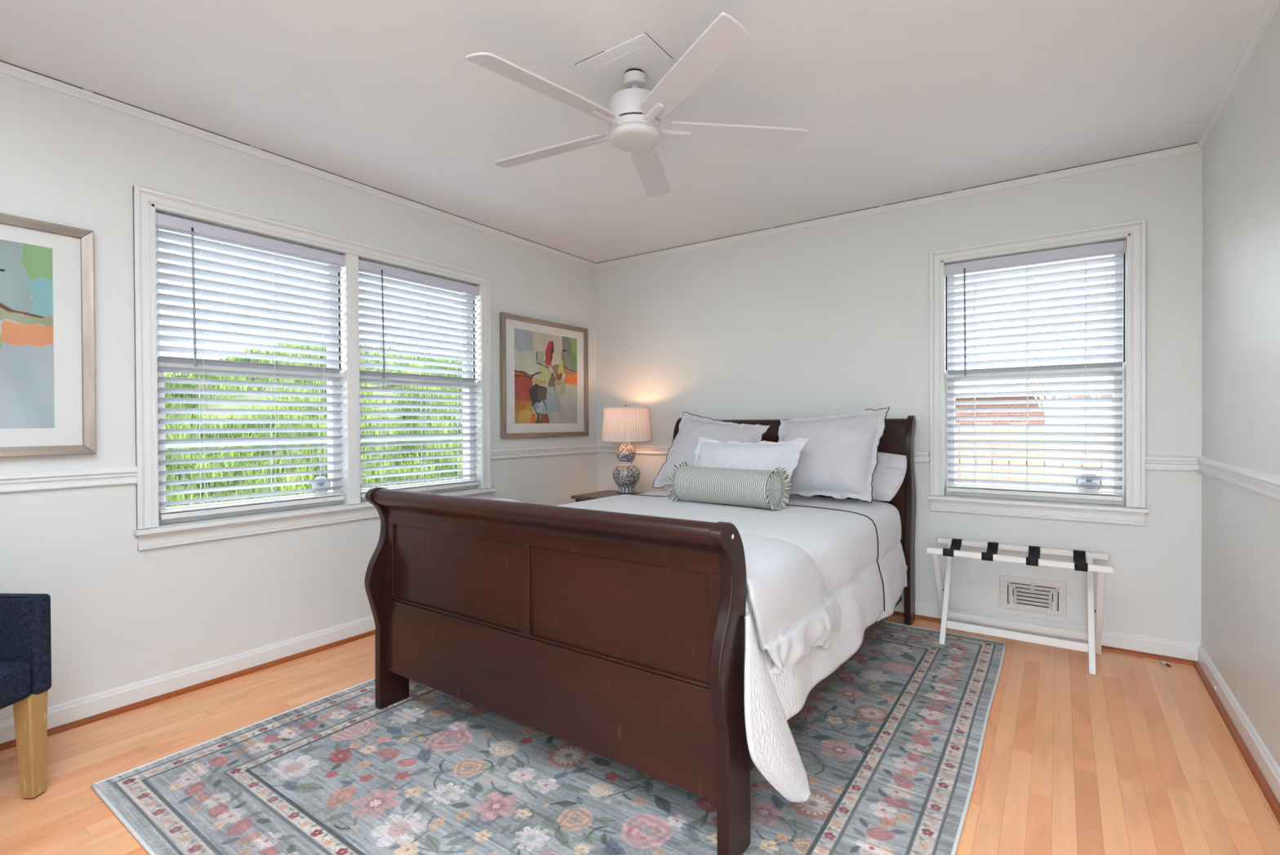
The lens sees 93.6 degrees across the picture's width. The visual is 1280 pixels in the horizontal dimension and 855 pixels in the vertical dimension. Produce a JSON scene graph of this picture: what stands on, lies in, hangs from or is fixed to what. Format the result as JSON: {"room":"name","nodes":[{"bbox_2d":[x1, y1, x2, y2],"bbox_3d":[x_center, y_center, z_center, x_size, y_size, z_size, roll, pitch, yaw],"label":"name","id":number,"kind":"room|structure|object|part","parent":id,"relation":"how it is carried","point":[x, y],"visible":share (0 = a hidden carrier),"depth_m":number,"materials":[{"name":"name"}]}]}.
{"room":"bedroom","nodes":[
{"label":"bedroom","id":0,"kind":"room"},
{"bbox_2d":[0,73,596,719],"bbox_3d":[-1.603,-0.031,3.227,0.140,2.560,4.440,0,1,35],"label":"wall","id":1,"kind":"structure","parent":0,"point":[122,614],"depth_m":2.54,"materials":[{"name":"paint"}]},
{"bbox_2d":[0,213,95,457],"bbox_3d":[-2.375,-0.325,1.968,0.030,0.860,0.887,0,1,35],"label":"framed picture","id":2,"kind":"object","parent":1,"relation":"attached to","point":[47,390],"visible":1,"depth_m":2.22,"materials":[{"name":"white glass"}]},
{"bbox_2d":[0,239,54,428],"bbox_3d":[-2.378,-0.330,1.976,0.001,0.676,0.659,0,1,35],"label":"print","id":3,"kind":"object","parent":2,"relation":"attached to","point":[26,276],"depth_m":2.18},
{"bbox_2d":[0,614,375,743],"bbox_3d":[-1.575,1.081,3.134,0.014,0.098,4.300,0,1,35],"label":"baseboard","id":4,"kind":"structure","parent":1,"relation":"attached to","point":[72,710],"depth_m":2.58,"materials":[{"name":"paint"}]},
{"bbox_2d":[0,629,375,751],"bbox_3d":[-1.562,1.120,3.125,0.018,0.020,4.300,0,1,35],"label":"trim","id":5,"kind":"structure","parent":1,"relation":"attached to","point":[60,728],"depth_m":2.57,"materials":[{"name":"wood"}]},
{"bbox_2d":[0,60,595,268],"bbox_3d":[-1.584,-1.289,3.115,0.018,0.034,4.300,0,1,35],"label":"trim","id":6,"kind":"structure","parent":1,"relation":"attached to","point":[7,69],"depth_m":2.76,"materials":[{"name":"paint"}]},
{"bbox_2d":[0,443,596,492],"bbox_3d":[-1.576,0.185,3.125,0.021,0.071,4.300,0,1,35],"label":"trim","id":7,"kind":"structure","parent":1,"relation":"attached to","point":[10,482],"depth_m":2.34,"materials":[{"name":"paint"}]},
{"bbox_2d":[133,185,495,550],"bbox_3d":[-1.569,-0.248,3.237,0.185,1.483,1.878,0,1,35],"label":"window","id":8,"kind":"structure","parent":1,"relation":"in","point":[146,201],"depth_m":2.93,"materials":[{"name":"paint"}]},
{"bbox_3d":[-1.872,-0.583,2.898,0.029,0.662,0.813,0,1,35],"label":"sash","id":9,"kind":"part","parent":8,"relation":"part of","materials":[{"name":"paint"}]},
{"bbox_3d":[-1.894,-0.252,2.917,0.018,1.325,0.813,0,1,35],"label":"storm frame","id":10,"kind":"part","parent":8,"relation":"part of","materials":[{"name":"white plastic"}]},
{"bbox_3d":[-1.843,0.057,2.884,0.030,0.708,0.813,0,1,35],"label":"sash","id":11,"kind":"part","parent":8,"relation":"part of","materials":[{"name":"paint"}]},
{"bbox_2d":[155,212,345,519],"bbox_3d":[-1.803,-0.253,2.853,0.073,1.300,0.809,0,1,35],"label":"window blind","id":12,"kind":"object","parent":8,"relation":"attached to","point":[165,222],"visible":0.95,"depth_m":2.80,"materials":[{"name":"plastic"}]},
{"bbox_3d":[-1.808,0.369,2.864,0.052,0.033,0.789,0,1,35],"label":"rail","id":13,"kind":"part","parent":12,"relation":"part of","materials":[{"name":"paint"}]},
{"bbox_3d":[-1.791,-0.228,2.881,0.058,1.249,0.560,0,1,35],"label":"ladder cord","id":14,"kind":"part","parent":12,"relation":"part of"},
{"bbox_3d":[-1.561,0.419,3.239,0.175,0.020,1.878,0,1,35],"label":"sill","id":15,"kind":"part","parent":8,"relation":"part of","materials":[{"name":"paint"}]},
{"bbox_3d":[-1.384,-0.259,3.646,0.018,1.325,0.827,0,1,35],"label":"storm frame","id":16,"kind":"part","parent":8,"relation":"part of","materials":[{"name":"white plastic"}]},
{"bbox_3d":[-1.333,0.049,3.614,0.030,0.708,0.827,0,1,35],"label":"sash","id":17,"kind":"part","parent":8,"relation":"part of","materials":[{"name":"paint"}]},
{"bbox_2d":[358,258,479,497],"bbox_3d":[-1.293,-0.261,3.583,0.073,1.300,0.823,0,1,35],"label":"window blind","id":18,"kind":"object","parent":8,"relation":"attached to","point":[364,266],"visible":0.88,"depth_m":3.54,"materials":[{"name":"plastic"}]},
{"bbox_3d":[-1.298,0.361,3.593,0.052,0.033,0.803,0,1,35],"label":"rail","id":19,"kind":"part","parent":18,"relation":"part of","materials":[{"name":"paint"}]},
{"bbox_3d":[-1.291,-0.235,3.595,0.058,1.249,0.555,0,1,35],"label":"ladder cord","id":20,"kind":"part","parent":18,"relation":"part of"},
{"bbox_3d":[-1.362,-0.591,3.628,0.029,0.662,0.827,0,1,35],"label":"sash","id":21,"kind":"part","parent":8,"relation":"part of","materials":[{"name":"paint"}]},
{"bbox_2d":[499,311,588,438],"bbox_3d":[-0.675,-0.353,4.399,0.030,0.847,0.890,0,1,35],"label":"framed picture","id":22,"kind":"object","parent":1,"relation":"attached to","point":[544,364],"visible":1,"depth_m":4.36,"materials":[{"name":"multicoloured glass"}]},
{"bbox_2d":[514,328,577,423],"bbox_3d":[-0.678,-0.358,4.407,0.001,0.663,0.662,0,1,35],"label":"print","id":23,"kind":"object","parent":22,"relation":"attached to","point":[545,365],"depth_m":4.38},
{"bbox_2d":[0,0,1267,262],"bbox_3d":[-0.102,-1.384,2.077,3.916,0.150,4.580,0,1,35],"label":"ceiling","id":24,"kind":"structure","parent":0,"point":[896,100],"depth_m":2.32,"materials":[{"name":"paint"}]},
{"bbox_2d":[574,32,672,65],"bbox_3d":[-0.059,-1.309,2.151,0.307,0.002,0.176,0,1,35],"label":"trim","id":25,"kind":"structure","parent":24,"relation":"attached to","point":[644,33],"depth_m":2.10,"materials":[{"name":"white"}]},
{"bbox_2d":[575,33,675,93],"bbox_3d":[-0.020,-1.305,2.206,0.304,0.010,0.310,0,1,35],"label":"ceiling panel","id":26,"kind":"object","parent":24,"relation":"attached to","point":[608,68],"depth_m":2.15,"materials":[{"name":"paint"}]},
{"bbox_2d":[466,12,808,196],"bbox_3d":[-0.059,-1.170,2.218,1.226,0.252,1.247,0,1,35],"label":"ceiling fan","id":27,"kind":"object","parent":24,"relation":"hanging from","point":[634,113],"visible":1,"depth_m":2.12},
{"bbox_3d":[-0.297,-1.093,1.938,0.530,0.031,0.104,-1,1,-44],"label":"blade","id":28,"kind":"part","parent":27,"relation":"part of","materials":[{"name":"white plastic"}]},
{"bbox_3d":[-0.360,-1.096,2.389,0.530,0.031,0.104,0,0,28],"label":"blade","id":29,"kind":"part","parent":27,"relation":"part of","materials":[{"name":"white plastic"}]},
{"bbox_3d":[0.048,-1.099,2.589,0.104,0.031,0.530,0,0,10],"label":"blade","id":30,"kind":"part","parent":27,"relation":"part of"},
{"bbox_3d":[0.151,-1.095,1.860,0.104,0.031,0.530,0,0,-26],"label":"blade","id":31,"kind":"part","parent":27,"relation":"part of","materials":[{"name":"white plastic"}]},
{"bbox_3d":[0.365,-1.099,2.262,0.530,0.031,0.104,0,0,-8],"label":"blade","id":32,"kind":"part","parent":27,"relation":"part of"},
{"bbox_2d":[0,614,1279,854],"bbox_3d":[-0.090,1.191,2.097,3.636,0.120,4.300,0,1,35],"label":"floor","id":33,"kind":"structure","parent":0,"point":[1135,755],"depth_m":2.05,"materials":[{"name":"brown wood"}]},
{"bbox_2d":[0,593,51,798],"bbox_3d":[-2.132,0.714,1.609,0.554,0.859,0.584,0,0,2],"label":"armchair","id":34,"kind":"object","parent":33,"relation":"on","point":[25,637],"visible":1,"depth_m":1.84,"materials":[{"name":"blue fabric"}]},
{"bbox_3d":[-2.107,0.769,1.608,0.497,0.114,0.478,0,0,2],"label":"seat","id":35,"kind":"part","parent":34,"relation":"part of","materials":[{"name":"blue fabric"}]},
{"bbox_3d":[-2.095,0.672,1.873,0.500,0.304,0.052,0,0,2],"label":"arm","id":36,"kind":"part","parent":34,"relation":"part of","materials":[{"name":"blue fabric"}]},
{"bbox_3d":[-1.883,0.978,1.857,0.062,0.324,0.062,0,0,2],"label":"leg","id":37,"kind":"part","parent":34,"relation":"part of","materials":[{"name":"brown wood"}]},
{"bbox_2d":[90,620,1006,854],"bbox_3d":[0.073,1.122,2.494,2.297,0.010,3.049,0,1,35],"label":"area rug","id":38,"kind":"object","parent":33,"relation":"on","point":[890,748],"visible":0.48,"depth_m":1.91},
{"bbox_2d":[364,415,916,854],"bbox_3d":[0.258,0.531,2.931,1.576,1.181,2.463,0,1,35],"label":"sleigh bed","id":39,"kind":"object","parent":38,"relation":"on","point":[617,637],"visible":0.81,"depth_m":1.85,"materials":[{"name":"brown wood"}]},
{"bbox_3d":[-1.025,0.681,2.436,0.034,0.885,0.177,0,1,35],"label":"footboard post","id":40,"kind":"part","parent":39,"relation":"part of","materials":[{"name":"brown wood"}]},
{"bbox_3d":[-0.412,0.313,1.972,1.506,0.140,0.087,0,1,35],"label":"footboard rail","id":41,"kind":"part","parent":39,"relation":"part of","materials":[{"name":"brown wood"}]},
{"bbox_3d":[-0.392,0.530,2.001,1.506,0.305,0.015,0,1,35],"label":"footboard panel","id":42,"kind":"part","parent":39,"relation":"part of","materials":[{"name":"brown wood"}]},
{"bbox_3d":[0.284,0.521,4.308,0.034,1.181,0.177,0,1,35],"label":"headboard post","id":43,"kind":"part","parent":39,"relation":"part of","materials":[{"name":"brown wood"}]},
{"bbox_3d":[0.233,0.682,1.556,0.034,0.885,0.177,0,1,35],"label":"footboard post","id":44,"kind":"part","parent":39,"relation":"part of","materials":[{"name":"brown wood"}]},
{"bbox_2d":[742,622,745,678],"bbox_3d":[0.259,0.625,2.941,1.430,0.385,2.095,0,1,35],"label":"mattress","id":45,"kind":"object","parent":39,"relation":"on","point":[744,623],"visible":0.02,"depth_m":1.76,"materials":[{"name":"white fabric"}]},
{"bbox_2d":[554,488,907,801],"bbox_3d":[0.212,0.715,2.820,1.739,0.650,2.091,0,1,35],"label":"quilt","id":46,"kind":"object","parent":45,"relation":"on","point":[855,545],"visible":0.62,"depth_m":2.36,"materials":[{"name":"white fabric"}]},
{"bbox_2d":[489,497,841,676],"bbox_3d":[-0.137,0.536,2.333,1.699,0.420,0.718,0,1,35],"label":"duvet","id":47,"kind":"object","parent":46,"relation":"on","point":[794,611],"visible":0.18,"depth_m":1.77,"materials":[{"name":"white fabric"}]},
{"bbox_2d":[651,411,769,488],"bbox_3d":[0.428,0.141,3.721,0.724,0.490,0.265,0,1,40],"label":"euro pillow","id":48,"kind":"object","parent":46,"relation":"on","point":[691,427],"visible":0.52,"depth_m":3.74,"materials":[{"name":"white fabric"}]},
{"bbox_2d":[666,460,791,510],"bbox_3d":[0.440,0.286,3.052,0.606,0.211,0.246,0,1,39],"label":"bolster pillow","id":49,"kind":"object","parent":46,"relation":"on","point":[760,488],"visible":1,"depth_m":2.96,"materials":[{"name":"green fabric"}]},
{"bbox_2d":[693,436,808,502],"bbox_3d":[0.555,0.223,3.257,0.682,0.339,0.212,0,1,35],"label":"lumbar pillow","id":50,"kind":"object","parent":46,"relation":"on","point":[731,454],"visible":0.48,"depth_m":3.19,"materials":[{"name":"white fabric"}]},
{"bbox_2d":[777,406,889,502],"bbox_3d":[1.024,0.139,3.323,0.622,0.498,0.289,0,1,35],"label":"euro pillow","id":51,"kind":"object","parent":46,"relation":"on","point":[838,459],"visible":0.86,"depth_m":3.22,"materials":[{"name":"white fabric"}]},
{"bbox_2d":[871,451,906,501],"bbox_3d":[1.166,0.257,3.453,0.676,0.284,0.182,0,1,40],"label":"sleeping pillow","id":52,"kind":"object","parent":46,"relation":"on","point":[888,476],"visible":0.26,"depth_m":3.27,"materials":[{"name":"white fabric"}]},
{"bbox_3d":[0.925,0.041,3.885,1.506,0.186,0.087,0,1,35],"label":"headboard rail","id":53,"kind":"part","parent":39,"relation":"part of","materials":[{"name":"brown wood"}]},
{"bbox_3d":[0.853,0.896,2.520,0.027,0.175,2.140,0,1,35],"label":"rail","id":54,"kind":"part","parent":39,"relation":"part of","materials":[{"name":"white fabric"}]},
{"bbox_3d":[0.906,0.463,3.857,1.506,0.700,0.024,0,1,35],"label":"headboard panel","id":55,"kind":"part","parent":39,"relation":"part of","materials":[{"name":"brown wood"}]},
{"bbox_3d":[1.542,0.522,3.428,0.034,1.181,0.177,0,1,35],"label":"headboard post","id":56,"kind":"part","parent":39,"relation":"part of","materials":[{"name":"brown wood"}]},
{"bbox_2d":[571,489,644,502],"bbox_3d":[-0.167,0.795,4.243,0.480,0.640,0.452,0,1,35],"label":"nightstand","id":57,"kind":"object","parent":33,"relation":"on","point":[580,497],"visible":0.06,"depth_m":4.22,"materials":[{"name":"brown wood"}]},
{"bbox_2d":[600,404,652,493],"bbox_3d":[-0.100,0.153,4.396,0.380,0.640,0.380,0,0,15],"label":"table lamp","id":58,"kind":"object","parent":57,"relation":"on","point":[625,424],"visible":1,"depth_m":4.29,"materials":[{"name":"blue ceramic"}]},
{"bbox_3d":[-0.101,-0.023,4.394,0.374,0.238,0.374,0,1,35],"label":"lamp shade","id":59,"kind":"part","parent":58,"relation":"part of","materials":[{"name":"fabric"}]},
{"bbox_3d":[-0.101,-0.142,4.394,0.335,0.008,0.335,0,1,35],"label":"shade trim","id":60,"kind":"part","parent":58,"relation":"part of","materials":[{"name":"beige fabric"}]},
{"bbox_3d":[-0.100,0.096,4.396,0.381,0.008,0.381,0,1,35],"label":"shade trim","id":61,"kind":"part","parent":58,"relation":"part of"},
{"bbox_2d":[926,537,1114,674],"bbox_3d":[1.895,0.866,3.033,0.764,0.496,0.348,0,1,35],"label":"luggage rack","id":62,"kind":"object","parent":33,"relation":"on","point":[1093,646],"visible":1,"depth_m":2.98,"materials":[{"name":"white paint"}]},
{"bbox_3d":[1.611,0.880,3.225,0.025,0.467,0.331,0,1,35],"label":"leg","id":63,"kind":"part","parent":62,"relation":"part of","materials":[{"name":"white paint"}]},
{"bbox_3d":[1.640,0.876,3.210,0.025,0.458,0.343,0,1,35],"label":"leg","id":64,"kind":"part","parent":62,"relation":"part of","materials":[{"name":"white paint"}]},
{"bbox_3d":[1.803,0.637,2.902,0.764,0.030,0.028,0,1,35],"label":"rail","id":65,"kind":"part","parent":62,"relation":"part of","materials":[{"name":"white paint"}]},
{"bbox_3d":[1.984,0.634,3.160,0.764,0.030,0.028,0,1,35],"label":"rail","id":66,"kind":"part","parent":62,"relation":"part of","materials":[{"name":"white paint"}]},
{"bbox_3d":[2.145,0.880,2.857,0.025,0.467,0.343,0,1,35],"label":"leg","id":67,"kind":"part","parent":62,"relation":"part of","materials":[{"name":"white paint"}]},
{"bbox_3d":[2.169,0.880,2.835,0.025,0.467,0.331,0,1,35],"label":"leg","id":68,"kind":"part","parent":62,"relation":"part of","materials":[{"name":"white paint"}]},
{"bbox_2d":[1160,659,1171,666],"bbox_3d":[2.460,1.104,2.809,0.012,0.015,0.050,0,0,-1],"label":"plug","id":69,"kind":"object","parent":33,"relation":"on","point":[1161,660],"visible":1,"depth_m":2.81,"materials":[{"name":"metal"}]},
{"bbox_2d":[595,151,1202,644],"bbox_3d":[1.176,-0.049,3.907,3.636,2.560,0.140,0,1,35],"label":"wall","id":70,"kind":"structure","parent":0,"point":[820,321],"depth_m":3.51,"materials":[{"name":"paint"}]},
{"bbox_2d":[595,142,1201,268],"bbox_3d":[1.125,-1.307,3.833,3.636,0.034,0.018,0,1,35],"label":"trim","id":71,"kind":"structure","parent":70,"relation":"attached to","point":[1193,148],"depth_m":3.43,"materials":[{"name":"paint"}]},
{"bbox_2d":[596,443,1201,471],"bbox_3d":[1.131,0.168,3.842,3.636,0.071,0.021,0,1,35],"label":"trim","id":72,"kind":"structure","parent":70,"relation":"attached to","point":[1161,462],"depth_m":2.91,"materials":[{"name":"paint"}]},
{"bbox_2d":[1000,574,1066,617],"bbox_3d":[2.083,0.892,3.190,0.298,0.180,0.011,0,1,35],"label":"air vent","id":73,"kind":"object","parent":70,"relation":"in","point":[1016,593],"visible":1,"depth_m":3.18,"materials":[{"name":"metal"}]},
{"bbox_2d":[927,219,1149,525],"bbox_3d":[2.095,-0.265,3.235,0.976,1.483,0.185,0,1,35],"label":"window","id":74,"kind":"structure","parent":70,"relation":"in","point":[1135,232],"depth_m":3.11,"materials":[{"name":"paint"}]},
{"bbox_3d":[2.143,-0.273,3.303,0.808,1.325,0.018,0,1,35],"label":"storm frame","id":75,"kind":"part","parent":74,"relation":"part of","materials":[{"name":"white plastic"}]},
{"bbox_2d":[944,240,1125,501],"bbox_3d":[2.079,-0.273,3.212,0.804,1.300,0.073,0,1,35],"label":"window blind","id":76,"kind":"object","parent":74,"relation":"attached to","point":[1085,252],"visible":1,"depth_m":3.19,"materials":[{"name":"plastic"}]},
{"bbox_3d":[2.078,-0.248,3.220,0.530,1.249,0.058,0,1,35],"label":"ladder cord","id":77,"kind":"part","parent":76,"relation":"part of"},
{"bbox_3d":[2.088,0.348,3.225,0.784,0.033,0.052,0,1,35],"label":"rail","id":78,"kind":"part","parent":76,"relation":"part of","materials":[{"name":"paint"}]},
{"bbox_3d":[2.125,-0.604,3.277,0.808,0.662,0.029,0,1,35],"label":"sash","id":79,"kind":"part","parent":74,"relation":"part of","materials":[{"name":"paint"}]},
{"bbox_3d":[2.109,0.036,3.255,0.808,0.708,0.030,0,1,35],"label":"sash","id":80,"kind":"part","parent":74,"relation":"part of","materials":[{"name":"paint"}]},
{"bbox_3d":[2.095,0.402,3.236,0.976,0.020,0.175,0,1,35],"label":"sill","id":81,"kind":"part","parent":74,"relation":"part of","materials":[{"name":"paint"}]},
{"bbox_2d":[891,610,1197,665],"bbox_3d":[1.128,1.102,3.839,3.636,0.020,0.018,0,1,35],"label":"trim","id":82,"kind":"structure","parent":70,"relation":"attached to","point":[1147,655],"depth_m":2.95,"materials":[{"name":"wood"}]},
{"bbox_2d":[893,598,1199,660],"bbox_3d":[1.137,1.063,3.852,3.636,0.098,0.014,0,1,35],"label":"baseboard","id":83,"kind":"structure","parent":70,"relation":"attached to","point":[1155,645],"depth_m":3.01,"materials":[{"name":"paint"}]},
{"bbox_2d":[1201,4,1279,767],"bbox_3d":[1.492,-0.029,1.063,0.140,2.560,4.440,0,1,35],"label":"wall","id":84,"kind":"structure","parent":0,"point":[1241,307],"depth_m":2.13,"materials":[{"name":"paint"}]},
{"bbox_2d":[1193,661,1279,823],"bbox_3d":[1.380,1.122,1.067,0.018,0.020,4.300,0,1,35],"label":"trim","id":85,"kind":"structure","parent":84,"relation":"attached to","point":[1271,798],"depth_m":2.08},
{"bbox_2d":[1196,455,1279,500],"bbox_3d":[1.386,0.187,1.053,0.021,0.071,4.300,0,1,35],"label":"trim","id":86,"kind":"structure","parent":84,"relation":"attached to","point":[1267,483],"depth_m":2.11,"materials":[{"name":"paint"}]},
{"bbox_2d":[1197,644,1279,803],"bbox_3d":[1.393,1.083,1.058,0.014,0.098,4.300,0,1,35],"label":"baseboard","id":87,"kind":"structure","parent":84,"relation":"attached to","point":[1265,762],"depth_m":2.12,"materials":[{"name":"paint"}]},
{"bbox_2d":[1197,0,1279,151],"bbox_3d":[1.381,-1.287,1.042,0.018,0.034,4.300,0,1,35],"label":"trim","id":88,"kind":"structure","parent":84,"relation":"attached to","point":[1272,6],"depth_m":2.15,"materials":[{"name":"paint"}]},
{"label":"outside","id":89,"kind":"structure","parent":0,"visible":0},
{"bbox_3d":[-0.433,1.532,13.505,50.000,0.070,46.000,0,1,35],"label":"ground","id":90,"kind":"structure","parent":89,"visible":0},
{"bbox_2d":[164,336,463,506],"bbox_3d":[-2.814,0.045,8.682,6.008,3.014,12.950,0,1,35],"label":"trees","id":91,"kind":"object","parent":90,"relation":"on","point":[193,455],"depth_m":7.08,"materials":[{"name":"green plant"}]},
{"bbox_2d":[955,422,1113,490],"bbox_3d":[4.410,0.741,5.510,6.900,1.587,0.060,0,1,35],"label":"fence","id":92,"kind":"object","parent":90,"relation":"on","point":[1108,473],"visible":0.04,"depth_m":5.84,"materials":[{"name":"wood"}]},
{"bbox_3d":[4.416,0.690,5.519,6.900,0.790,0.038,0,1,35],"label":"fence rail","id":93,"kind":"part","parent":92,"relation":"part of","materials":[{"name":"white wood"}]},
{"bbox_2d":[955,358,1114,489],"bbox_3d":[8.499,-0.173,17.291,13.300,3.200,6.530,0,1,35],"label":"brick house","id":94,"kind":"structure","parent":90,"relation":"on","point":[1109,360],"depth_m":13.88,"materials":[{"name":"brick"}]},
{"bbox_2d":[988,283,1112,475],"bbox_3d":[6.336,-0.397,8.671,2.217,3.831,2.284,0,0,22],"label":"bare tree","id":95,"kind":"object","parent":90,"relation":"on","point":[1051,380],"visible":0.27,"depth_m":8.80,"materials":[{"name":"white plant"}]}
]}

